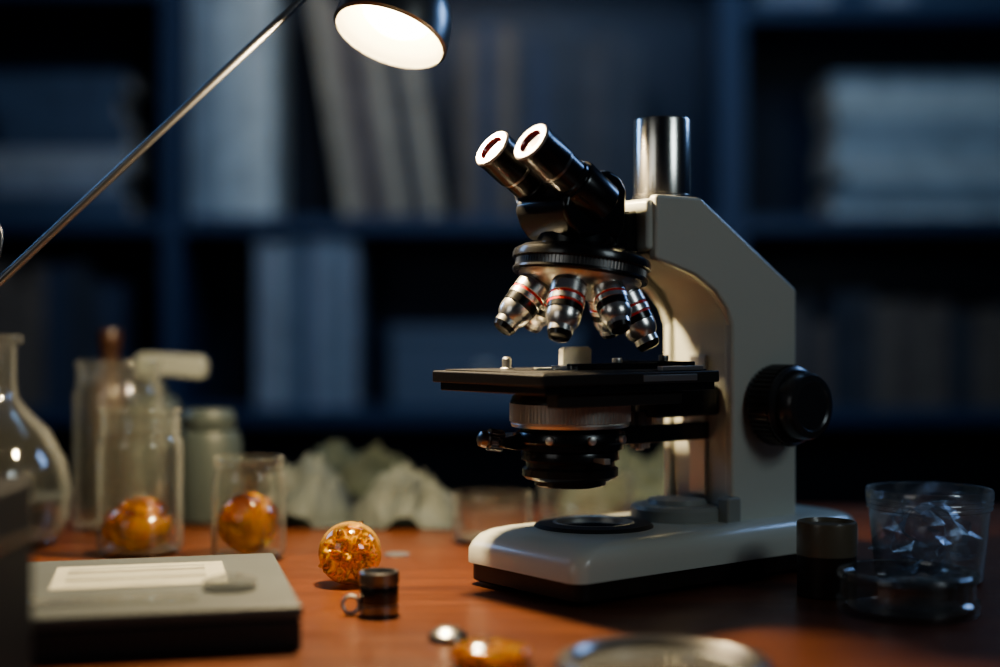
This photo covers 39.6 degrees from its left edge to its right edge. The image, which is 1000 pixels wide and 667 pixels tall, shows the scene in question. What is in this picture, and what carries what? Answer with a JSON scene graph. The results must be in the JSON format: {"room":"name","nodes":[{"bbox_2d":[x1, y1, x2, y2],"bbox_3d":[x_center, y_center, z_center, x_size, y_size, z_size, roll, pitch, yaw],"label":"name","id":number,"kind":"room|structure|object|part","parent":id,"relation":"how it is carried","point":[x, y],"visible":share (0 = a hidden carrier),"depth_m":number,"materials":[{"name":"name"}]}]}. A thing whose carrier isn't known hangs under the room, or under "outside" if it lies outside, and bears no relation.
{"room":"laboratory","nodes":[
{"label":"laboratory","id":0,"kind":"room"},
{"bbox_2d":[0,0,450,286],"bbox_3d":[-0.436,-0.065,1.280,0.784,0.570,0.176,0,0,0],"label":"desk lamp","id":1,"kind":"object","parent":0,"point":[400,33],"depth_m":1.25,"materials":[{"name":"silver metal"}]},
{"bbox_3d":[0.000,1.020,1.175,4.800,0.100,5.550,0,0,0],"label":"floor","id":2,"kind":"structure","parent":0,"visible":0},
{"bbox_2d":[0,0,999,505],"bbox_3d":[0.000,-0.225,3.680,3.480,2.390,0.360,0,0,0],"label":"bookshelf","id":3,"kind":"object","parent":2,"relation":"on","point":[743,75],"visible":0.38,"depth_m":3.84,"materials":[{"name":"blue wood"}]},
{"bbox_2d":[0,261,142,407],"bbox_3d":[-1.280,0.000,3.655,0.639,0.380,0.250,0,0,0],"label":"books","id":4,"kind":"object","parent":3,"relation":"on","point":[59,311],"visible":0.81,"depth_m":3.53,"materials":[{"name":"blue paper"}]},
{"bbox_2d":[0,72,153,216],"bbox_3d":[-1.124,-0.479,3.647,0.374,0.368,0.254,0,0,0],"label":"stacked books","id":5,"kind":"object","parent":3,"relation":"on","point":[62,133],"visible":0.91,"depth_m":3.52,"materials":[{"name":"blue paper"}]},
{"bbox_2d":[189,0,286,216],"bbox_3d":[-0.682,-0.617,3.654,0.215,0.644,0.247,0,0,0],"label":"binders","id":6,"kind":"object","parent":3,"relation":"on","point":[238,129],"visible":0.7,"depth_m":3.53,"materials":[{"name":"grey"}]},
{"bbox_2d":[256,233,364,407],"bbox_3d":[-0.492,-0.041,3.648,0.256,0.461,0.237,0,0,0],"label":"books","id":7,"kind":"object","parent":3,"relation":"on","point":[310,288],"visible":0.97,"depth_m":3.53,"materials":[{"name":"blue paper"}]},
{"bbox_2d":[308,0,444,216],"bbox_3d":[-0.322,-0.605,3.655,0.350,0.615,0.250,0,0,0],"label":"leaning books","id":8,"kind":"object","parent":3,"relation":"on","point":[377,113],"visible":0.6,"depth_m":3.53,"materials":[{"name":"grey paper"}]},
{"bbox_2d":[388,326,579,407],"bbox_3d":[-0.040,0.085,3.657,0.490,0.210,0.256,0,0,0],"label":"storage box","id":9,"kind":"object","parent":3,"relation":"on","point":[416,352],"visible":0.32,"depth_m":3.54,"materials":[{"name":"blue"}]},
{"bbox_3d":[-0.040,0.000,3.660,0.490,0.040,0.250,0,0,0],"label":"lid","id":10,"kind":"part","parent":9,"relation":"part of","materials":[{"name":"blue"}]},
{"bbox_2d":[461,19,641,216],"bbox_3d":[0.130,-0.548,3.655,0.460,0.505,0.250,0,0,0],"label":"books","id":11,"kind":"object","parent":3,"relation":"on","point":[589,94],"visible":0.57,"depth_m":3.53,"materials":[{"name":"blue paper"}]},
{"bbox_2d":[746,0,999,4],"bbox_3d":[1.115,-1.029,3.655,0.909,0.398,0.250,0,0,0],"label":"books","id":12,"kind":"object","parent":3,"relation":"on","point":[748,2],"visible":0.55,"depth_m":3.53,"materials":[{"name":"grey paper"}]},
{"bbox_2d":[795,292,999,407],"bbox_3d":[1.099,0.042,3.655,0.757,0.296,0.249,0,0,0],"label":"books","id":13,"kind":"object","parent":3,"relation":"on","point":[869,353],"visible":0.84,"depth_m":3.53,"materials":[{"name":"grey paper"}]},
{"bbox_2d":[809,73,999,216],"bbox_3d":[1.168,-0.477,3.649,0.657,0.364,0.258,0,0,0],"label":"magazine stack","id":14,"kind":"object","parent":3,"relation":"on","point":[890,144],"visible":0.98,"depth_m":3.52,"materials":[{"name":"grey"}]},
{"bbox_2d":[32,506,999,666],"bbox_3d":[0.000,0.590,1.165,2.300,0.760,1.230,0,0,0],"label":"desk","id":15,"kind":"object","parent":2,"relation":"on","point":[765,614],"depth_m":1.11,"materials":[{"name":"red wood"}]},
{"bbox_2d":[0,476,35,666],"bbox_3d":[-0.355,0.154,0.798,0.136,0.132,0.126,0,0,0],"label":"instrument case","id":16,"kind":"object","parent":15,"relation":"on","point":[16,531],"visible":1,"depth_m":0.83,"materials":[{"name":"black plastic"}]},
{"bbox_2d":[13,335,72,548],"bbox_3d":[-0.528,0.111,1.440,0.162,0.219,0.162,0,0,0],"label":"flask","id":17,"kind":"object","parent":15,"relation":"on","point":[38,496],"visible":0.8,"depth_m":1.45,"materials":[{"name":"clear glass"}]},
{"bbox_2d":[87,329,132,510],"bbox_3d":[-0.490,0.107,1.745,0.056,0.225,0.056,0,0,0],"label":"bottle","id":18,"kind":"object","parent":15,"relation":"on","point":[109,388],"visible":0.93,"depth_m":1.72,"materials":[{"name":"clear glass"}]},
{"bbox_2d":[72,359,163,533],"bbox_3d":[-0.430,0.125,1.565,0.100,0.190,0.100,0,0,0],"label":"glass jar","id":19,"kind":"object","parent":15,"relation":"on","point":[93,525],"visible":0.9,"depth_m":1.55,"materials":[{"name":"clear glass"}]},
{"bbox_2d":[96,406,183,558],"bbox_3d":[-0.359,0.147,1.385,0.085,0.146,0.085,0,0,0],"label":"glass jar","id":20,"kind":"object","parent":15,"relation":"on","point":[138,523],"visible":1,"depth_m":1.36,"materials":[{"name":"clear glass"}]},
{"bbox_2d":[121,352,208,514],"bbox_3d":[-0.410,0.122,1.700,0.104,0.197,0.074,0,0,0],"label":"pump dispenser","id":21,"kind":"object","parent":15,"relation":"on","point":[148,437],"visible":0.86,"depth_m":1.67,"materials":[{"name":"grey plastic"}]},
{"bbox_2d":[32,553,302,663],"bbox_3d":[-0.276,0.199,1.055,0.227,0.042,0.242,0,0,-14],"label":"case","id":22,"kind":"object","parent":15,"relation":"on","point":[125,608],"visible":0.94,"depth_m":0.96,"materials":[{"name":"grey plastic"}]},
{"bbox_2d":[176,407,242,526],"bbox_3d":[-0.338,0.153,1.615,0.076,0.134,0.076,0,0,0],"label":"bottle","id":23,"kind":"object","parent":15,"relation":"on","point":[207,433],"visible":0.89,"depth_m":1.58,"materials":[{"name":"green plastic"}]},
{"bbox_2d":[211,453,286,558],"bbox_3d":[-0.245,0.170,1.357,0.073,0.100,0.073,0,0,0],"label":"glass jar","id":24,"kind":"object","parent":15,"relation":"on","point":[247,522],"visible":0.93,"depth_m":1.34,"materials":[{"name":"clear glass"}]},
{"bbox_2d":[255,452,352,527],"bbox_3d":[-0.232,0.178,1.614,0.126,0.080,0.115,0,0,0],"label":"rock","id":25,"kind":"object","parent":15,"relation":"on","point":[316,494],"visible":0.75,"depth_m":1.58,"materials":[{"name":"fabric"}]},
{"bbox_2d":[318,521,381,584],"bbox_3d":[-0.133,0.193,1.220,0.057,0.055,0.055,0,0,0],"label":"ball","id":26,"kind":"object","parent":15,"relation":"on","point":[352,550],"visible":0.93,"depth_m":1.21,"materials":[{"name":"orange glass"}]},
{"bbox_2d":[311,439,414,498],"bbox_3d":[-0.186,0.175,1.730,0.201,0.085,0.088,0,0,0],"label":"cloth","id":27,"kind":"object","parent":15,"relation":"on","point":[358,471],"visible":0.41,"depth_m":1.71,"materials":[{"name":"fabric"}]},
{"bbox_2d":[340,567,398,617],"bbox_3d":[-0.102,0.203,1.089,0.046,0.034,0.032,0,0,0],"label":"metal loupe","id":28,"kind":"object","parent":15,"relation":"on","point":[378,597],"visible":1,"depth_m":1.08,"materials":[{"name":"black metal"}]},
{"bbox_2d":[384,551,409,557],"bbox_3d":[-0.102,0.219,1.373,0.026,0.002,0.026,0,0,0],"label":"coin","id":29,"kind":"object","parent":15,"relation":"on","point":[397,554],"visible":1,"depth_m":1.37,"materials":[{"name":"silver metal"}]},
{"bbox_2d":[346,461,463,528],"bbox_3d":[-0.107,0.183,1.599,0.135,0.070,0.108,0,0,0],"label":"rock","id":30,"kind":"object","parent":15,"relation":"on","point":[404,491],"visible":0.93,"depth_m":1.57,"materials":[{"name":"stone"}]},
{"bbox_3d":[-0.037,0.215,0.997,0.029,0.010,0.029,0,0,0],"label":"metal button","id":31,"kind":"part","parent":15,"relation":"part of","materials":[{"name":"silver metal"}]},
{"bbox_2d":[448,638,530,665],"bbox_3d":[-0.007,0.212,0.925,0.056,0.016,0.043,0,0,0],"label":"amber cabochon","id":32,"kind":"object","parent":15,"relation":"on","point":[483,651],"visible":1,"depth_m":0.91,"materials":[{"name":"stone"}]},
{"bbox_2d":[452,488,532,545],"bbox_3d":[-0.008,0.194,1.468,0.086,0.052,0.086,0,0,0],"label":"glass dish","id":33,"kind":"object","parent":15,"relation":"on","point":[469,540],"visible":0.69,"depth_m":1.46,"materials":[{"name":"clear glass"}]},
{"bbox_2d":[539,470,633,519],"bbox_3d":[0.100,0.191,1.610,0.110,0.058,0.110,0,0,0],"label":"glass dish","id":34,"kind":"object","parent":15,"relation":"on","point":[619,470],"visible":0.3,"depth_m":1.60,"materials":[{"name":"clear glass"}]},
{"bbox_2d":[554,444,663,512],"bbox_3d":[0.170,0.175,1.731,0.208,0.086,0.096,0,0,0],"label":"cloth","id":35,"kind":"object","parent":15,"relation":"on","point":[648,473],"visible":0.44,"depth_m":1.70,"materials":[{"name":"fabric"}]},
{"bbox_2d":[433,116,853,602],"bbox_3d":[0.148,0.013,1.268,0.407,0.415,0.191,0,0,-38],"label":"microscope","id":36,"kind":"object","parent":15,"relation":"on","point":[729,403],"visible":0.98,"depth_m":1.21,"materials":[{"name":"white metal"}]},
{"bbox_3d":[-0.004,0.091,1.179,0.012,0.019,0.019,8,-3,-22],"label":"lever knob","id":37,"kind":"part","parent":36,"relation":"part of","materials":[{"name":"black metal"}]},
{"bbox_3d":[0.026,0.092,1.198,0.076,0.014,0.020,0,0,-38],"label":"filter lever","id":38,"kind":"part","parent":36,"relation":"part of","materials":[{"name":"black plastic"}]},
{"bbox_3d":[0.066,0.032,1.204,0.184,0.002,0.134,0,0,-38],"label":"stage trim","id":39,"kind":"part","parent":36,"relation":"part of","materials":[{"name":"grey metal"}]},
{"bbox_3d":[0.066,0.037,1.204,0.200,0.010,0.150,0,0,-38],"label":"stage plate","id":40,"kind":"part","parent":36,"relation":"part of","materials":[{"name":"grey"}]},
{"bbox_3d":[0.068,0.045,1.206,0.192,0.008,0.142,0,0,-38],"label":"stage plate","id":41,"kind":"part","parent":36,"relation":"part of","materials":[{"name":"black plastic"}]},
{"bbox_3d":[0.083,0.169,1.233,0.069,0.001,0.069,0,0,-38],"label":"illuminator glass","id":42,"kind":"part","parent":36,"relation":"part of","materials":[{"name":"black"}]},
{"bbox_3d":[0.083,0.168,1.233,0.072,0.003,0.072,0,0,-38],"label":"illuminator trim","id":43,"kind":"part","parent":36,"relation":"part of","materials":[{"name":"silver metal"}]},
{"bbox_3d":[0.083,0.106,1.157,0.006,0.005,0.023,0,0,-28],"label":"iris lever","id":44,"kind":"part","parent":36,"relation":"part of","materials":[{"name":"black metal"}]},
{"bbox_3d":[0.097,0.054,1.153,0.140,0.012,0.014,0,0,-38],"label":"stage slide rail","id":45,"kind":"part","parent":36,"relation":"part of","materials":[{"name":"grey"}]},
{"bbox_3d":[0.096,-0.088,1.228,0.030,0.039,0.052,0,0,-38],"label":"head arm mount","id":46,"kind":"part","parent":36,"relation":"part of","materials":[{"name":"black plastic"}]},
{"bbox_3d":[0.126,0.095,1.251,0.018,0.016,0.018,0,0,-38],"label":"stage knob","id":47,"kind":"part","parent":36,"relation":"part of","materials":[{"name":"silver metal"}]},
{"bbox_3d":[0.126,0.077,1.251,0.022,0.014,0.022,0,0,-38],"label":"stage knob","id":48,"kind":"part","parent":36,"relation":"part of","materials":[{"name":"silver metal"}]},
{"bbox_3d":[0.136,0.027,1.237,0.009,0.007,0.095,0,0,-38],"label":"slide clip arm","id":49,"kind":"part","parent":36,"relation":"part of","materials":[{"name":"black plastic"}]},
{"bbox_3d":[0.156,0.026,1.325,0.185,0.295,0.011,0,0,-38],"label":"arm","id":50,"kind":"part","parent":36,"relation":"part of"},
{"bbox_3d":[0.205,0.026,1.263,0.185,0.295,0.011,0,0,-38],"label":"arm","id":51,"kind":"part","parent":36,"relation":"part of","materials":[{"name":"white metal"}]},
{"bbox_3d":[0.261,0.066,1.279,0.075,0.075,0.022,0,0,-38],"label":"coarse knob","id":52,"kind":"part","parent":36,"relation":"part of","materials":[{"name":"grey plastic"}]},
{"bbox_3d":[0.277,0.066,1.259,0.061,0.061,0.018,0,0,-38],"label":"fine knob","id":53,"kind":"part","parent":36,"relation":"part of","materials":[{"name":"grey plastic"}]},
{"bbox_2d":[555,635,771,666],"bbox_3d":[0.105,0.214,0.892,0.140,0.012,0.140,0,0,0],"label":"lens","id":54,"kind":"object","parent":15,"relation":"on","point":[581,654],"visible":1,"depth_m":0.93,"materials":[{"name":"silver metal"}]},
{"bbox_2d":[796,517,856,599],"bbox_3d":[0.275,0.189,1.169,0.050,0.062,0.050,0,0,0],"label":"canister","id":55,"kind":"object","parent":15,"relation":"on","point":[823,544],"visible":0.99,"depth_m":1.15,"materials":[{"name":"black metal"}]},
{"bbox_2d":[836,559,980,624],"bbox_3d":[0.322,0.203,1.098,0.110,0.033,0.110,0,0,0],"label":"glass dish","id":56,"kind":"object","parent":15,"relation":"on","point":[847,563],"visible":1,"depth_m":1.10,"materials":[{"name":"glass"}]},
{"bbox_2d":[865,485,994,587],"bbox_3d":[0.383,0.178,1.240,0.111,0.081,0.111,0,0,0],"label":"clear plastic cup","id":57,"kind":"object","parent":15,"relation":"on","point":[916,581],"visible":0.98,"depth_m":1.23,"materials":[{"name":"clear plastic"}]},
{"bbox_2d":[876,484,987,528],"bbox_3d":[0.487,0.197,1.585,0.154,0.046,0.030,0,0,-20],"label":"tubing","id":58,"kind":"object","parent":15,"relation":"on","point":[934,484],"visible":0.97,"depth_m":1.60,"materials":[{"name":"plastic"}]}
]}

